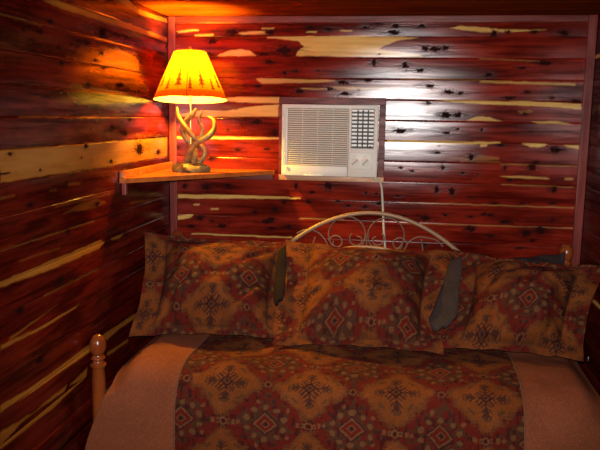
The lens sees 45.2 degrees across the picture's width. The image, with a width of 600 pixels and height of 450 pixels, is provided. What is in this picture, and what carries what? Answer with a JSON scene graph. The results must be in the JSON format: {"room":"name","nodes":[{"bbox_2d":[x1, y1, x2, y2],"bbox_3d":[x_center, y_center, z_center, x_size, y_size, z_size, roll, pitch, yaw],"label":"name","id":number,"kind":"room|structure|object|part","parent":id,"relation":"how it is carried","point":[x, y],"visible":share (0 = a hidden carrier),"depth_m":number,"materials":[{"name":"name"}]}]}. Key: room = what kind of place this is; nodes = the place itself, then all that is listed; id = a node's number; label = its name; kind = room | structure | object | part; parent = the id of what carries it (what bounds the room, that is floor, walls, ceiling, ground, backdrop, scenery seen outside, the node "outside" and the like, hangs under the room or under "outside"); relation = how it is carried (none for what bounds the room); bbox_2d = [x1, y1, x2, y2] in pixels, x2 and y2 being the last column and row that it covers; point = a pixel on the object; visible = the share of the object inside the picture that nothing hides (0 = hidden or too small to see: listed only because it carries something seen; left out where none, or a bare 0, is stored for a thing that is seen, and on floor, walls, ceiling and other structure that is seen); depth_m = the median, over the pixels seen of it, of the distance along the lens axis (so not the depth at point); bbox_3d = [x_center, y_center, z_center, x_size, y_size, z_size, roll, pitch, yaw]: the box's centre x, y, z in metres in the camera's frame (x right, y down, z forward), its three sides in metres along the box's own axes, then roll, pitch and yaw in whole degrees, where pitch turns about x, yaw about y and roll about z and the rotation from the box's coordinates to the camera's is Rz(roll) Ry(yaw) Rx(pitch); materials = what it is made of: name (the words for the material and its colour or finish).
{"room":"bedroom","nodes":[
{"label":"bedroom","id":0,"kind":"room"},
{"bbox_2d":[0,0,169,449],"bbox_3d":[-0.996,0.296,1.730,0.051,2.100,4.200,2,9,8],"label":"wall","id":1,"kind":"structure","parent":0,"point":[80,80],"depth_m":2.62,"materials":[{"name":"red wood"}]},
{"bbox_2d":[119,162,273,194],"bbox_3d":[-0.447,-0.217,3.363,0.554,0.104,0.693,2,9,8],"label":"corner shelf","id":2,"kind":"object","parent":1,"relation":"attached to","point":[162,171],"visible":0.94,"depth_m":3.36,"materials":[{"name":"brown wood"}]},
{"bbox_2d":[153,46,226,172],"bbox_3d":[-0.519,-0.546,3.415,0.346,0.588,0.345,0,9,-8],"label":"table lamp","id":3,"kind":"object","parent":2,"relation":"on","point":[189,77],"visible":1,"depth_m":3.34,"materials":[{"name":"yellow fabric"}]},
{"bbox_3d":[-0.517,-0.698,3.392,0.346,0.244,0.345,2,9,8],"label":"lamp shade","id":4,"kind":"part","parent":3,"relation":"part of","materials":[{"name":"yellow fabric"}]},
{"bbox_3d":[-0.522,-0.456,3.439,0.012,0.342,0.011,2,9,8],"label":"stem","id":5,"kind":"part","parent":3,"relation":"part of","materials":[{"name":"gold metal"}]},
{"bbox_2d":[130,0,599,15],"bbox_3d":[0.071,-0.732,1.449,2.167,0.050,4.250,2,9,8],"label":"ceiling","id":6,"kind":"structure","parent":0,"point":[165,7],"depth_m":3.22,"materials":[{"name":"brown wood"}]},
{"bbox_2d":[175,22,587,260],"bbox_3d":[0.348,0.022,3.667,2.067,2.100,0.051,2,9,8],"label":"wall","id":7,"kind":"structure","parent":0,"point":[483,120],"depth_m":3.54,"materials":[{"name":"red wood"}]},
{"bbox_2d":[168,16,177,234],"bbox_3d":[-0.659,-0.058,3.764,0.036,1.999,0.015,2,9,8],"label":"trim","id":8,"kind":"structure","parent":7,"relation":"attached to","point":[171,19],"depth_m":3.70,"materials":[{"name":"brown wood"}]},
{"bbox_2d":[278,174,383,182],"bbox_3d":[0.154,-0.234,3.618,0.530,0.028,0.023,2,9,8],"label":"trim","id":9,"kind":"structure","parent":7,"relation":"attached to","point":[280,177],"depth_m":3.61,"materials":[{"name":"brown wood"}]},
{"bbox_2d":[278,97,385,176],"bbox_3d":[0.158,-0.440,3.588,0.530,0.386,0.021,2,9,8],"label":"trim","id":10,"kind":"structure","parent":7,"relation":"attached to","point":[282,100],"depth_m":3.55,"materials":[{"name":"brown wood"}]},
{"bbox_2d":[281,104,385,247],"bbox_3d":[0.178,-0.108,3.598,0.543,0.972,0.093,2,9,8],"label":"air conditioner","id":11,"kind":"object","parent":7,"relation":"attached to","point":[318,140],"visible":0.91,"depth_m":3.53,"materials":[{"name":"beige plastic"}]},
{"bbox_2d":[282,108,347,165],"bbox_3d":[0.075,-0.432,3.543,0.321,0.278,0.022,2,9,8],"label":"grille","id":12,"kind":"object","parent":11,"relation":"attached to","point":[310,136],"depth_m":3.54,"materials":[{"name":"beige plastic"}]},
{"bbox_3d":[0.145,-0.413,3.536,0.473,0.350,0.020,2,9,8],"label":"panel","id":13,"kind":"part","parent":11,"relation":"part of","materials":[{"name":"beige plastic"}]},
{"bbox_3d":[0.268,-0.307,3.520,0.041,0.041,0.005,2,9,8],"label":"knob","id":14,"kind":"part","parent":11,"relation":"part of","materials":[{"name":"beige plastic"}]},
{"bbox_3d":[0.296,-0.312,3.518,0.111,0.082,0.004,2,9,8],"label":"control panel","id":15,"kind":"part","parent":11,"relation":"part of","materials":[{"name":"beige plastic"}]},
{"bbox_2d":[351,109,374,147],"bbox_3d":[0.306,-0.468,3.504,0.108,0.188,0.024,2,9,8],"label":"vent","id":16,"kind":"object","parent":11,"relation":"attached to","point":[362,120],"depth_m":3.50,"materials":[{"name":"white"}]},
{"bbox_3d":[0.318,-0.305,3.513,0.041,0.041,0.005,2,9,8],"label":"knob","id":17,"kind":"part","parent":11,"relation":"part of","materials":[{"name":"beige plastic"}]},
{"bbox_3d":[0.403,0.070,3.610,0.090,0.625,0.020,-1,9,-13],"label":"power cord","id":18,"kind":"part","parent":11,"relation":"part of","materials":[{"name":"beige plastic"}]},
{"bbox_2d":[175,15,588,22],"bbox_3d":[0.357,-0.994,3.479,1.987,0.033,0.015,2,9,8],"label":"trim","id":19,"kind":"structure","parent":7,"relation":"attached to","point":[413,18],"depth_m":3.46,"materials":[{"name":"brown wood"}]},
{"bbox_2d":[571,15,597,264],"bbox_3d":[1.346,0.014,3.488,0.040,1.999,0.017,2,9,8],"label":"trim","id":20,"kind":"structure","parent":7,"relation":"attached to","point":[593,19],"depth_m":3.42,"materials":[{"name":"brown wood"}]},
{"bbox_2d":[577,14,599,395],"bbox_3d":[1.099,0.372,1.442,0.051,2.100,4.200,2,9,8],"label":"wall","id":21,"kind":"structure","parent":0,"point":[590,242],"depth_m":3.29,"materials":[{"name":"brown wood"}]},
{"bbox_3d":[0.039,1.393,1.772,2.167,0.050,4.250,2,9,8],"label":"floor","id":22,"kind":"structure","parent":0,"visible":0},
{"bbox_2d":[89,211,589,421],"bbox_3d":[0.245,0.572,3.177,2.018,1.156,1.048,2,9,8],"label":"daybed","id":23,"kind":"object","parent":22,"relation":"on","point":[97,345],"visible":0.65,"depth_m":3.53,"materials":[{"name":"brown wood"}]},
{"bbox_3d":[-0.794,0.843,2.863,0.062,0.684,0.062,2,9,8],"label":"post","id":24,"kind":"part","parent":23,"relation":"part of","materials":[{"name":"brown wood"}]},
{"bbox_2d":[85,334,599,449],"bbox_3d":[0.218,0.759,3.107,1.992,0.532,1.019,2,9,8],"label":"comforter","id":25,"kind":"object","parent":23,"relation":"on","point":[179,391],"visible":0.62,"depth_m":2.70,"materials":[{"name":"fabric"}]},
{"bbox_2d":[128,232,301,337],"bbox_3d":[-0.364,0.257,3.245,0.727,0.411,0.409,1,9,2],"label":"pillow","id":26,"kind":"object","parent":25,"relation":"on","point":[190,286],"visible":0.89,"depth_m":3.11,"materials":[{"name":"fabric"}]},
{"bbox_3d":[0.225,0.760,3.107,1.281,0.529,1.019,2,9,8],"label":"patterned panel","id":27,"kind":"part","parent":25,"relation":"part of","materials":[{"name":"fabric"}]},
{"bbox_2d":[272,240,453,354],"bbox_3d":[0.287,0.296,3.125,0.777,0.380,0.442,2,9,8],"label":"pillow","id":28,"kind":"object","parent":25,"relation":"on","point":[367,297],"visible":0.96,"depth_m":3.00,"materials":[{"name":"fabric"}]},
{"bbox_2d":[429,249,599,361],"bbox_3d":[0.914,0.327,3.029,0.739,0.362,0.404,2,9,8],"label":"pillow","id":29,"kind":"object","parent":25,"relation":"on","point":[483,302],"visible":1,"depth_m":2.94,"materials":[{"name":"fabric"}]},
{"bbox_2d":[510,252,565,264],"bbox_3d":[0.938,0.300,3.296,0.540,0.350,0.288,3,9,11],"label":"pillow","id":30,"kind":"object","parent":25,"relation":"on","point":[559,258],"visible":0.09,"depth_m":3.33,"materials":[{"name":"fabric"}]}
]}

